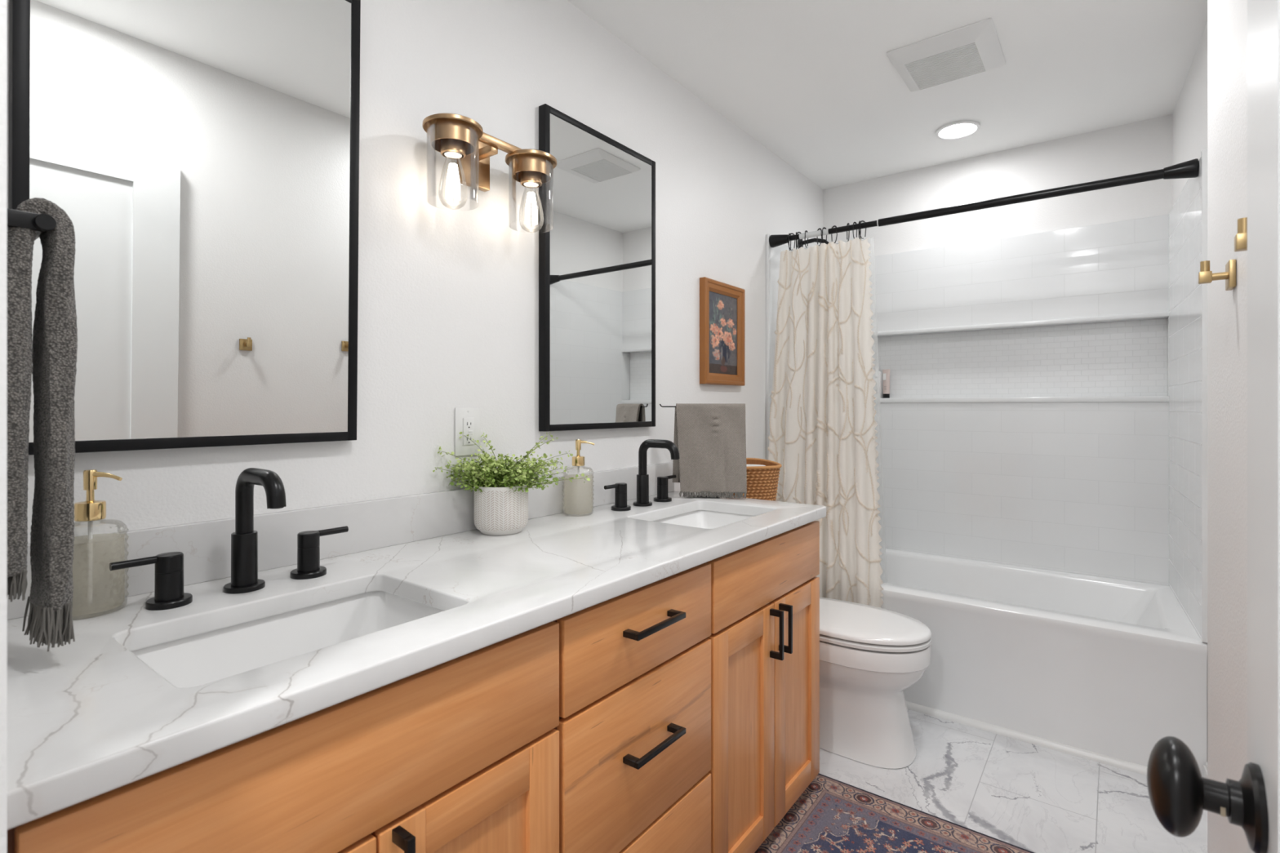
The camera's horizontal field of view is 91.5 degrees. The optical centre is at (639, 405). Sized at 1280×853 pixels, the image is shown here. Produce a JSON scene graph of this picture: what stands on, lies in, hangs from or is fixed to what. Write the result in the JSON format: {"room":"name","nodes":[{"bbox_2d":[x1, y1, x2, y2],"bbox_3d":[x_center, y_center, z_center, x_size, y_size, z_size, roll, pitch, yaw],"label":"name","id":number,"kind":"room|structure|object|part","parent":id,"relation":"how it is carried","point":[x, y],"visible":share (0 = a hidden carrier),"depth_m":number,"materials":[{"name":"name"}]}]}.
{"room":"bathroom","nodes":[
{"label":"bathroom","id":0,"kind":"room"},
{"bbox_2d":[0,0,7,852],"bbox_3d":[-0.440,-0.004,0.364,1.452,2.407,0.117,0,0,37],"label":"wall","id":1,"kind":"structure","parent":0,"point":[3,3],"depth_m":0.45,"materials":[{"name":"white paint"}]},
{"bbox_2d":[7,208,57,240],"bbox_3d":[-0.767,-0.211,0.740,0.182,0.044,0.084,0,0,37],"label":"towel bar","id":2,"kind":"object","parent":1,"relation":"attached to","point":[41,224],"visible":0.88,"depth_m":0.71,"materials":[{"name":"black metal"}]},
{"bbox_3d":[-0.712,-0.211,0.697,0.012,0.019,0.068,0,0,37],"label":"arm","id":3,"kind":"part","parent":2,"relation":"part of","materials":[{"name":"black metal"}]},
{"bbox_2d":[7,197,77,651],"bbox_3d":[-0.723,0.021,0.743,0.092,0.526,0.073,0,0,37],"label":"towel","id":4,"kind":"object","parent":2,"relation":"hanging from","point":[53,353],"visible":0.84,"depth_m":0.73,"materials":[{"name":"grey fabric"}]},
{"bbox_2d":[7,0,822,543],"bbox_3d":[-0.006,-0.004,2.220,0.134,2.407,3.595,0,0,37],"label":"wall","id":5,"kind":"structure","parent":0,"point":[448,303],"depth_m":1.61,"materials":[{"name":"white paint"}]},
{"bbox_2d":[8,0,360,454],"bbox_3d":[-0.757,-0.390,1.111,0.028,0.924,0.517,1,1,37],"label":"wall mirror","id":6,"kind":"object","parent":5,"relation":"attached to","point":[202,157],"visible":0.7,"depth_m":1.08,"materials":[{"name":"clear glass"}]},
{"bbox_2d":[7,462,674,620],"bbox_3d":[-0.428,0.259,1.562,0.020,0.104,1.800,0,0,37],"label":"backsplash","id":7,"kind":"structure","parent":5,"relation":"attached to","point":[206,546],"depth_m":1.24,"materials":[{"name":"stone"}]},
{"bbox_2d":[454,407,479,456],"bbox_3d":[-0.431,0.064,1.566,0.010,0.122,0.076,0,0,37],"label":"wall outlet","id":8,"kind":"object","parent":5,"relation":"attached to","point":[467,420],"visible":0.98,"depth_m":1.56,"materials":[{"name":"white plastic"}]},
{"bbox_2d":[462,417,474,444],"bbox_3d":[-0.430,0.064,1.565,0.004,0.068,0.033,0,0,37],"label":"receptacle","id":9,"kind":"object","parent":8,"relation":"attached to","point":[468,423],"depth_m":1.56,"materials":[{"name":"white plastic"}]},
{"bbox_2d":[422,112,556,232],"bbox_3d":[-0.365,-0.571,1.531,0.158,0.242,0.373,0,0,37],"label":"vanity light","id":10,"kind":"object","parent":5,"relation":"attached to","point":[460,137],"visible":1,"depth_m":1.52,"materials":[{"name":"gold metal"}]},
{"bbox_2d":[440,137,465,159],"bbox_3d":[-0.427,-0.605,1.428,0.055,0.064,0.055,0,0,37],"label":"socket","id":11,"kind":"object","parent":10,"relation":"attached to","point":[451,148],"depth_m":1.41,"materials":[{"name":"gold metal"}]},
{"bbox_3d":[-0.427,-0.548,1.428,0.114,0.170,0.114,0,0,37],"label":"lamp shade","id":12,"kind":"part","parent":10,"relation":"part of","materials":[{"name":"clear glass"}]},
{"bbox_3d":[-0.384,-0.627,1.545,0.072,0.018,0.022,0,0,37],"label":"arm","id":13,"kind":"part","parent":10,"relation":"part of","materials":[{"name":"gold metal"}]},
{"bbox_3d":[-0.282,-0.548,1.619,0.114,0.170,0.114,0,0,37],"label":"lamp shade","id":14,"kind":"part","parent":10,"relation":"part of","materials":[{"name":"clear glass"}]},
{"bbox_2d":[520,170,542,187],"bbox_3d":[-0.282,-0.605,1.619,0.055,0.064,0.055,0,0,37],"label":"socket","id":15,"kind":"object","parent":10,"relation":"attached to","point":[529,179],"depth_m":1.60,"materials":[{"name":"gold metal"}]},
{"bbox_2d":[538,103,655,431],"bbox_3d":[-0.116,-0.388,1.965,0.027,0.919,0.528,0,0,37],"label":"wall mirror","id":16,"kind":"object","parent":5,"relation":"attached to","point":[597,262],"visible":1,"depth_m":1.92,"materials":[{"name":"clear glass"}]},
{"bbox_2d":[699,276,744,386],"bbox_3d":[0.344,-0.294,2.567,0.029,0.416,0.326,0,0,37],"label":"framed painting","id":17,"kind":"object","parent":5,"relation":"attached to","point":[722,304],"visible":1,"depth_m":2.56,"materials":[{"name":"brown wood"}]},
{"bbox_2d":[797,237,828,248],"bbox_3d":[0.920,-0.804,3.158,0.232,0.131,0.104,0,0,37],"label":"shower","id":18,"kind":"object","parent":5,"relation":"attached to","point":[812,240],"visible":0.26,"depth_m":3.19,"materials":[{"name":"black metal"}]},
{"bbox_3d":[0.902,-0.819,3.172,0.168,0.073,0.021,0,0,37],"label":"arm","id":19,"kind":"part","parent":18,"relation":"part of","materials":[{"name":"black metal"}]},
{"bbox_2d":[568,0,1207,189],"bbox_3d":[0.598,-1.247,0.739,3.150,0.080,5.300,0,0,37],"label":"ceiling","id":20,"kind":"structure","parent":0,"point":[815,83],"depth_m":2.24,"materials":[{"name":"white paint"}]},
{"bbox_2d":[886,17,1005,91],"bbox_3d":[1.065,-1.198,2.164,0.317,0.018,0.329,0,0,37],"label":"exhaust fan","id":21,"kind":"object","parent":20,"relation":"attached to","point":[974,48],"visible":1,"depth_m":2.13,"materials":[{"name":"white plastic"}]},
{"bbox_2d":[935,120,980,139],"bbox_3d":[1.385,-1.202,2.722,0.175,0.010,0.175,0,0,37],"label":"recessed light","id":22,"kind":"object","parent":20,"relation":"in","point":[963,128],"visible":1,"depth_m":2.71,"materials":[{"name":"white plastic"}]},
{"bbox_2d":[822,114,1172,586],"bbox_3d":[1.741,-0.004,3.025,1.700,2.407,0.198,0,0,37],"label":"wall","id":23,"kind":"structure","parent":0,"point":[1024,346],"depth_m":2.89,"materials":[{"name":"white tile"}]},
{"bbox_2d":[878,366,881,398],"bbox_3d":[1.262,-0.126,3.328,0.052,0.170,0.052,0,0,37],"label":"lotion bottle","id":24,"kind":"object","parent":23,"relation":"in","point":[880,373],"visible":0.06,"depth_m":3.30,"materials":[{"name":"white plastic"}]},
{"bbox_2d":[882,368,889,398],"bbox_3d":[1.301,-0.117,3.297,0.039,0.152,0.035,0,0,37],"label":"toiletry tube","id":25,"kind":"object","parent":23,"relation":"in","point":[886,373],"visible":1,"depth_m":3.29,"materials":[{"name":"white plastic"}]},
{"bbox_3d":[1.643,-0.202,3.033,1.449,0.372,0.093,0,0,37],"label":"niche trim","id":26,"kind":"part","parent":23,"relation":"part of","materials":[{"name":"tile"}]},
{"bbox_2d":[818,709,1207,852],"bbox_3d":[0.598,1.240,0.739,3.150,0.080,5.300,0,0,37],"label":"floor","id":27,"kind":"structure","parent":0,"point":[1032,797],"depth_m":1.94,"materials":[{"name":"stone"}]},
{"bbox_2d":[7,621,559,852],"bbox_3d":[-0.531,0.772,0.927,0.582,0.856,0.657,0,0,37],"label":"vanity cabinet","id":28,"kind":"object","parent":27,"relation":"on","point":[460,754],"visible":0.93,"depth_m":0.78,"materials":[{"name":"brown wood"}]},
{"bbox_3d":[-0.344,0.741,0.784,0.001,0.793,0.657,0,0,37],"label":"frame","id":29,"kind":"part","parent":28,"relation":"part of","materials":[{"name":"brown wood"}]},
{"bbox_3d":[-0.297,0.601,0.784,0.036,0.128,0.011,0,0,37],"label":"bar pull","id":30,"kind":"part","parent":28,"relation":"part of","materials":[{"name":"black metal"}]},
{"bbox_2d":[7,490,826,830],"bbox_3d":[-0.199,0.327,1.394,0.587,0.032,1.810,0,0,37],"label":"countertop","id":31,"kind":"structure","parent":28,"relation":"on","point":[87,717],"depth_m":0.87,"materials":[{"name":"stone"}]},
{"bbox_2d":[71,469,128,619],"bbox_3d":[-0.830,0.203,0.943,0.091,0.214,0.091,0,0,37],"label":"soap dispenser","id":32,"kind":"object","parent":31,"relation":"on","point":[91,510],"visible":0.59,"depth_m":0.94,"materials":[{"name":"clear glass"}]},
{"bbox_2d":[71,519,128,619],"bbox_3d":[-0.830,0.241,0.943,0.091,0.138,0.091,0,0,37],"label":"bottle","id":33,"kind":"object","parent":32,"relation":"on","point":[86,611],"depth_m":0.96,"materials":[{"name":"clear glass"}]},
{"bbox_2d":[109,467,348,610],"bbox_3d":[-0.630,0.207,1.029,0.167,0.207,0.356,0,0,37],"label":"faucet","id":34,"kind":"object","parent":31,"relation":"on","point":[169,593],"visible":1,"depth_m":1.04,"materials":[{"name":"black metal"}]},
{"bbox_3d":[-0.754,0.237,0.954,0.012,0.012,0.086,0,0,37],"label":"lever","id":35,"kind":"part","parent":34,"relation":"part of","materials":[{"name":"black metal"}]},
{"bbox_3d":[-0.737,0.272,0.977,0.059,0.079,0.059,0,0,37],"label":"handle","id":36,"kind":"part","parent":34,"relation":"part of","materials":[{"name":"black metal"}]},
{"bbox_3d":[-0.673,0.263,1.061,0.060,0.096,0.060,0,0,37],"label":"spout","id":37,"kind":"part","parent":34,"relation":"part of","materials":[{"name":"black metal"}]},
{"bbox_3d":[-0.623,0.162,1.024,0.150,0.117,0.027,0,0,37],"label":"spout","id":38,"kind":"part","parent":34,"relation":"part of","materials":[{"name":"black metal"}]},
{"bbox_3d":[-0.608,0.272,1.146,0.059,0.079,0.059,0,0,37],"label":"handle","id":39,"kind":"part","parent":34,"relation":"part of","materials":[{"name":"black metal"}]},
{"bbox_3d":[-0.591,0.237,1.169,0.012,0.012,0.086,0,0,37],"label":"lever","id":40,"kind":"part","parent":34,"relation":"part of","materials":[{"name":"black metal"}]},
{"bbox_2d":[131,591,443,688],"bbox_3d":[-0.494,0.418,0.921,0.326,0.148,0.436,0,0,37],"label":"sink basin","id":41,"kind":"object","parent":31,"relation":"in","point":[202,659],"visible":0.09,"depth_m":1.02,"materials":[{"name":"ceramic"}]},
{"bbox_2d":[432,431,590,535],"bbox_3d":[-0.314,0.187,1.531,0.369,0.248,0.199,0,0,-11],"label":"potted plant","id":42,"kind":"object","parent":31,"relation":"on","point":[501,493],"visible":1,"depth_m":1.50,"materials":[{"name":"green plant"}]},
{"bbox_3d":[-0.342,0.252,1.540,0.131,0.118,0.131,0,0,37],"label":"pot","id":43,"kind":"part","parent":42,"relation":"part of","materials":[{"name":"ceramic"}]},
{"bbox_2d":[562,439,594,516],"bbox_3d":[-0.177,0.203,1.791,0.091,0.214,0.091,0,0,37],"label":"soap dispenser","id":44,"kind":"object","parent":31,"relation":"on","point":[578,461],"visible":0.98,"depth_m":1.79,"materials":[{"name":"clear glass"}]},
{"bbox_2d":[562,466,594,516],"bbox_3d":[-0.177,0.241,1.791,0.091,0.138,0.091,0,0,37],"label":"bottle","id":45,"kind":"object","parent":44,"relation":"on","point":[576,513],"depth_m":1.81,"materials":[{"name":"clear glass"}]},
{"bbox_2d":[604,439,679,511],"bbox_3d":[0.051,0.207,1.922,0.167,0.207,0.360,0,0,37],"label":"faucet","id":46,"kind":"object","parent":31,"relation":"on","point":[642,478],"visible":1,"depth_m":1.94,"materials":[{"name":"black metal"}]},
{"bbox_3d":[-0.074,0.237,1.845,0.012,0.012,0.086,0,0,37],"label":"lever","id":47,"kind":"part","parent":46,"relation":"part of","materials":[{"name":"black metal"}]},
{"bbox_3d":[-0.057,0.272,1.868,0.059,0.079,0.059,0,0,37],"label":"handle","id":48,"kind":"part","parent":46,"relation":"part of","materials":[{"name":"black metal"}]},
{"bbox_3d":[0.009,0.263,1.954,0.060,0.096,0.060,0,0,37],"label":"spout","id":49,"kind":"part","parent":46,"relation":"part of","materials":[{"name":"black metal"}]},
{"bbox_3d":[0.058,0.162,1.917,0.150,0.117,0.027,0,0,37],"label":"spout","id":50,"kind":"part","parent":46,"relation":"part of","materials":[{"name":"black metal"}]},
{"bbox_3d":[0.074,0.272,2.040,0.059,0.079,0.059,0,0,37],"label":"handle","id":51,"kind":"part","parent":46,"relation":"part of","materials":[{"name":"black metal"}]},
{"bbox_3d":[0.091,0.237,2.063,0.012,0.012,0.086,0,0,37],"label":"lever","id":52,"kind":"part","parent":46,"relation":"part of","materials":[{"name":"black metal"}]},
{"bbox_2d":[659,404,719,497],"bbox_3d":[0.202,0.152,2.130,0.272,0.318,0.022,0,0,6],"label":"towel stand","id":53,"kind":"object","parent":31,"relation":"on","point":[660,404],"visible":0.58,"depth_m":2.14,"materials":[{"name":"black metal"}]},
{"bbox_2d":[672,403,746,498],"bbox_3d":[0.233,0.150,2.112,0.251,0.316,0.074,0,0,6],"label":"hand towel","id":54,"kind":"object","parent":53,"relation":"hanging from","point":[709,439],"visible":0.99,"depth_m":2.10,"materials":[{"name":"grey fabric"}]},
{"bbox_2d":[653,510,755,528],"bbox_3d":[0.188,0.418,1.814,0.326,0.148,0.443,0,0,37],"label":"sink basin","id":55,"kind":"object","parent":31,"relation":"in","point":[705,519],"visible":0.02,"depth_m":2.01,"materials":[{"name":"ceramic"}]},
{"bbox_3d":[-0.236,0.569,0.909,0.018,0.066,0.186,0,0,37],"label":"rail","id":56,"kind":"part","parent":28,"relation":"part of","materials":[{"name":"brown wood"}]},
{"bbox_3d":[-0.239,0.837,0.911,0.006,0.478,0.192,0,0,37],"label":"cabinet door","id":57,"kind":"part","parent":28,"relation":"part of","materials":[{"name":"brown wood"}]},
{"bbox_2d":[553,562,711,852],"bbox_3d":[-0.184,0.772,1.382,0.582,0.856,0.487,0,0,37],"label":"drawers","id":58,"kind":"object","parent":27,"relation":"on","point":[634,727],"visible":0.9,"depth_m":1.20,"materials":[{"name":"brown wood"}]},
{"bbox_3d":[0.011,0.440,1.234,0.019,0.164,0.476,0,0,37],"label":"drawer","id":59,"kind":"part","parent":58,"relation":"part of","materials":[{"name":"brown wood"}]},
{"bbox_3d":[0.031,0.660,1.214,0.036,0.011,0.160,0,0,37],"label":"bar pull","id":60,"kind":"part","parent":58,"relation":"part of","materials":[{"name":"black metal"}]},
{"bbox_3d":[0.031,0.425,1.214,0.036,0.011,0.160,0,0,37],"label":"bar pull","id":61,"kind":"part","parent":58,"relation":"part of","materials":[{"name":"black metal"}]},
{"bbox_3d":[0.011,0.987,1.234,0.019,0.303,0.476,0,0,37],"label":"drawer","id":62,"kind":"part","parent":58,"relation":"part of","materials":[{"name":"brown wood"}]},
{"bbox_2d":[706,520,819,852],"bbox_3d":[0.160,0.772,1.835,0.582,0.856,0.650,0,0,37],"label":"vanity cabinet","id":63,"kind":"object","parent":27,"relation":"on","point":[765,636],"visible":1,"depth_m":1.63,"materials":[{"name":"brown wood"}]},
{"bbox_3d":[0.259,0.565,1.559,0.018,0.066,0.188,0,0,37],"label":"rail","id":64,"kind":"part","parent":63,"relation":"part of","materials":[{"name":"brown wood"}]},
{"bbox_3d":[0.256,0.835,1.561,0.006,0.482,0.194,0,0,37],"label":"cabinet door","id":65,"kind":"part","parent":63,"relation":"part of","materials":[{"name":"brown wood"}]},
{"bbox_3d":[0.259,1.105,1.559,0.018,0.066,0.188,0,0,37],"label":"rail","id":66,"kind":"part","parent":63,"relation":"part of","materials":[{"name":"brown wood"}]},
{"bbox_3d":[0.362,0.604,1.649,0.036,0.128,0.011,0,0,37],"label":"bar pull","id":67,"kind":"part","parent":63,"relation":"part of","materials":[{"name":"black metal"}]},
{"bbox_3d":[0.396,0.604,1.694,0.036,0.128,0.011,0,0,37],"label":"bar pull","id":68,"kind":"part","parent":63,"relation":"part of","materials":[{"name":"black metal"}]},
{"bbox_3d":[0.454,0.565,1.815,0.018,0.066,0.186,0,0,37],"label":"rail","id":69,"kind":"part","parent":63,"relation":"part of","materials":[{"name":"brown wood"}]},
{"bbox_3d":[0.451,0.835,1.817,0.006,0.482,0.194,0,0,37],"label":"cabinet door","id":70,"kind":"part","parent":63,"relation":"part of","materials":[{"name":"brown wood"}]},
{"bbox_3d":[0.454,1.105,1.815,0.018,0.066,0.186,0,0,37],"label":"rail","id":71,"kind":"part","parent":63,"relation":"part of","materials":[{"name":"brown wood"}]},
{"bbox_2d":[819,597,931,768],"bbox_3d":[0.654,0.805,2.324,0.792,0.790,0.450,0,0,37],"label":"toilet","id":72,"kind":"object","parent":27,"relation":"on","point":[869,655],"visible":0.57,"depth_m":2.10,"materials":[{"name":"ceramic"}]},
{"bbox_2d":[733,457,782,501],"bbox_3d":[0.449,0.312,2.480,0.220,0.193,0.233,0,0,37],"label":"basket","id":73,"kind":"object","parent":72,"relation":"on","point":[762,481],"visible":0.49,"depth_m":2.39,"materials":[{"name":"brown wicker"}]},
{"bbox_2d":[746,464,765,466],"bbox_3d":[0.442,0.314,2.470,0.120,0.157,0.120,0,0,37],"label":"cloth","id":74,"kind":"object","parent":73,"relation":"in","point":[746,464],"visible":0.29,"depth_m":2.48,"materials":[{"name":"fabric"}]},
{"bbox_3d":[0.756,0.794,2.246,0.536,0.014,0.369,0,0,37],"label":"seat","id":75,"kind":"part","parent":72,"relation":"part of","materials":[{"name":"white plastic"}]},
{"bbox_3d":[0.748,0.768,2.252,0.556,0.023,0.368,0,0,37],"label":"lid","id":76,"kind":"part","parent":72,"relation":"part of","materials":[{"name":"ceramic"}]},
{"bbox_2d":[754,773,1034,852],"bbox_3d":[0.356,1.196,1.152,0.759,0.006,1.664,0,0,37],"label":"rug","id":77,"kind":"object","parent":27,"relation":"on","point":[831,815],"visible":0.94,"depth_m":1.75,"materials":[{"name":"multicoloured fabric"}]},
{"bbox_2d":[880,548,1207,777],"bbox_3d":[1.391,0.972,2.697,1.512,0.457,0.758,0,0,37],"label":"bathtub","id":78,"kind":"object","parent":27,"relation":"on","point":[1114,668],"visible":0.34,"depth_m":2.25,"materials":[{"name":"ceramic"}]},
{"bbox_2d":[905,701,1147,775],"bbox_3d":[1.163,1.189,2.401,1.495,0.022,0.019,0,0,37],"label":"trim","id":79,"kind":"structure","parent":78,"relation":"attached to","point":[1101,758],"depth_m":2.22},
{"bbox_2d":[1168,0,1247,852],"bbox_3d":[1.282,-0.004,1.182,0.298,2.407,3.505,0,0,37],"label":"wall","id":80,"kind":"structure","parent":0,"point":[1208,322],"depth_m":1.23,"materials":[{"name":"white paint"}]},
{"bbox_2d":[768,158,1198,247],"bbox_3d":[1.212,-0.771,2.475,1.495,0.060,0.060,0,0,37],"label":"curtain rod","id":81,"kind":"object","parent":80,"relation":"attached to","point":[1188,169],"visible":0.99,"depth_m":2.31,"materials":[{"name":"black metal"}]},
{"bbox_2d":[788,233,791,250],"bbox_3d":[0.690,-0.754,2.872,0.006,0.080,0.044,0,0,26],"label":"curtain hook","id":82,"kind":"object","parent":81,"relation":"hanging from","point":[788,233],"visible":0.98,"depth_m":2.86,"materials":[{"name":"black metal"}]},
{"bbox_2d":[787,232,795,250],"bbox_3d":[0.698,-0.754,2.866,0.044,0.080,0.006,0,0,-24],"label":"curtain hook","id":83,"kind":"object","parent":81,"relation":"hanging from","point":[792,233],"visible":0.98,"depth_m":2.87,"materials":[{"name":"black metal"}]},
{"bbox_2d":[795,231,802,248],"bbox_3d":[0.726,-0.754,2.845,0.044,0.080,0.006,0,0,-35],"label":"curtain hook","id":84,"kind":"object","parent":81,"relation":"hanging from","point":[797,232],"visible":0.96,"depth_m":2.84,"materials":[{"name":"black metal"}]},
{"bbox_2d":[804,230,808,248],"bbox_3d":[0.753,-0.754,2.824,0.006,0.080,0.044,0,0,34],"label":"curtain hook","id":85,"kind":"object","parent":81,"relation":"hanging from","point":[806,231],"visible":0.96,"depth_m":2.81,"materials":[{"name":"black metal"}]},
{"bbox_2d":[817,227,822,245],"bbox_3d":[0.801,-0.754,2.788,0.006,0.080,0.044,0,0,-14],"label":"curtain hook","id":86,"kind":"object","parent":81,"relation":"hanging from","point":[819,228],"visible":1,"depth_m":2.77,"materials":[{"name":"black metal"}]},
{"bbox_2d":[822,226,826,243],"bbox_3d":[0.820,-0.754,2.773,0.044,0.080,0.006,0,0,-44],"label":"curtain hook","id":87,"kind":"object","parent":81,"relation":"hanging from","point":[824,228],"visible":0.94,"depth_m":2.76,"materials":[{"name":"black metal"}]},
{"bbox_2d":[831,225,837,243],"bbox_3d":[0.855,-0.754,2.747,0.006,0.080,0.044,0,0,-20],"label":"curtain hook","id":88,"kind":"object","parent":81,"relation":"hanging from","point":[833,225],"visible":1,"depth_m":2.74,"materials":[{"name":"black metal"}]},
{"bbox_2d":[846,222,849,241],"bbox_3d":[0.903,-0.754,2.710,0.006,0.080,0.044,0,0,6],"label":"curtain hook","id":89,"kind":"object","parent":81,"relation":"hanging from","point":[848,224],"visible":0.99,"depth_m":2.69,"materials":[{"name":"black metal"}]},
{"bbox_2d":[853,222,857,238],"bbox_3d":[0.928,-0.754,2.691,0.006,0.080,0.044,0,0,43],"label":"curtain hook","id":90,"kind":"object","parent":81,"relation":"hanging from","point":[853,222],"visible":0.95,"depth_m":2.68,"materials":[{"name":"black metal"}]},
{"bbox_2d":[857,220,861,239],"bbox_3d":[0.943,-0.754,2.679,0.006,0.080,0.044,0,0,9],"label":"curtain hook","id":91,"kind":"object","parent":81,"relation":"hanging from","point":[860,220],"visible":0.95,"depth_m":2.67,"materials":[{"name":"black metal"}]},
{"bbox_2d":[767,236,883,608],"bbox_3d":[0.797,0.094,2.695,0.530,1.632,0.203,0,0,37],"label":"shower curtain","id":92,"kind":"object","parent":91,"relation":"hanging from","point":[823,424],"visible":0.81,"depth_m":2.68,"materials":[{"name":"beige fabric"}]},
{"bbox_2d":[789,237,887,582],"bbox_3d":[0.871,0.087,2.822,0.470,1.625,0.078,0,0,37],"label":"liner","id":93,"kind":"object","parent":91,"relation":"hanging from","point":[872,268],"visible":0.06,"depth_m":2.70,"materials":[{"name":"plastic"}]},
{"bbox_2d":[858,220,866,239],"bbox_3d":[0.954,-0.754,2.671,0.044,0.080,0.006,0,0,-27],"label":"curtain hook","id":94,"kind":"object","parent":81,"relation":"hanging from","point":[861,220],"visible":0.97,"depth_m":2.67,"materials":[{"name":"black metal"}]},
{"bbox_3d":[1.766,-0.031,1.951,0.016,1.538,0.017,0,0,37],"label":"edge trim","id":95,"kind":"part","parent":80,"relation":"part of","materials":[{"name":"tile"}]},
{"bbox_2d":[1203,762,1207,778],"bbox_3d":[0.987,1.155,0.949,0.134,0.090,2.525,0,0,37],"label":"baseboard","id":96,"kind":"structure","parent":80,"relation":"attached to","point":[1205,767],"depth_m":1.93,"materials":[{"name":"white paint"}]},
{"bbox_2d":[1146,0,1279,852],"bbox_3d":[0.309,0.179,0.283,0.106,2.018,0.705,0,0,37],"label":"door","id":97,"kind":"structure","parent":80,"relation":"in","point":[1179,794],"depth_m":0.50,"materials":[{"name":"paint"}]},
{"bbox_3d":[0.463,0.324,0.528,0.053,0.077,0.075,0,0,37],"label":"knob","id":98,"kind":"part","parent":97,"relation":"part of","materials":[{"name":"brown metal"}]},
{"bbox_2d":[1198,259,1236,290],"bbox_3d":[0.954,-0.216,1.033,0.044,0.049,0.044,0,0,37],"label":"wall hook","id":99,"kind":"object","parent":80,"relation":"attached to","point":[1205,275],"visible":1,"depth_m":1.03,"materials":[{"name":"gold metal"}]},
{"bbox_3d":[0.956,-0.214,1.032,0.024,0.012,0.012,0,0,37],"label":"post","id":100,"kind":"part","parent":99,"relation":"part of","materials":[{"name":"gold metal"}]},
{"bbox_3d":[0.968,-0.214,1.022,0.009,0.044,0.044,0,0,37],"label":"plate","id":101,"kind":"part","parent":99,"relation":"part of","materials":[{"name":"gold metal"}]},
{"bbox_2d":[1234,217,1247,251],"bbox_3d":[0.712,-0.193,0.715,0.044,0.049,0.044,0,0,37],"label":"wall hook","id":102,"kind":"object","parent":80,"relation":"attached to","point":[1241,237],"visible":0.38,"depth_m":0.72,"materials":[{"name":"gold metal"}]}
]}

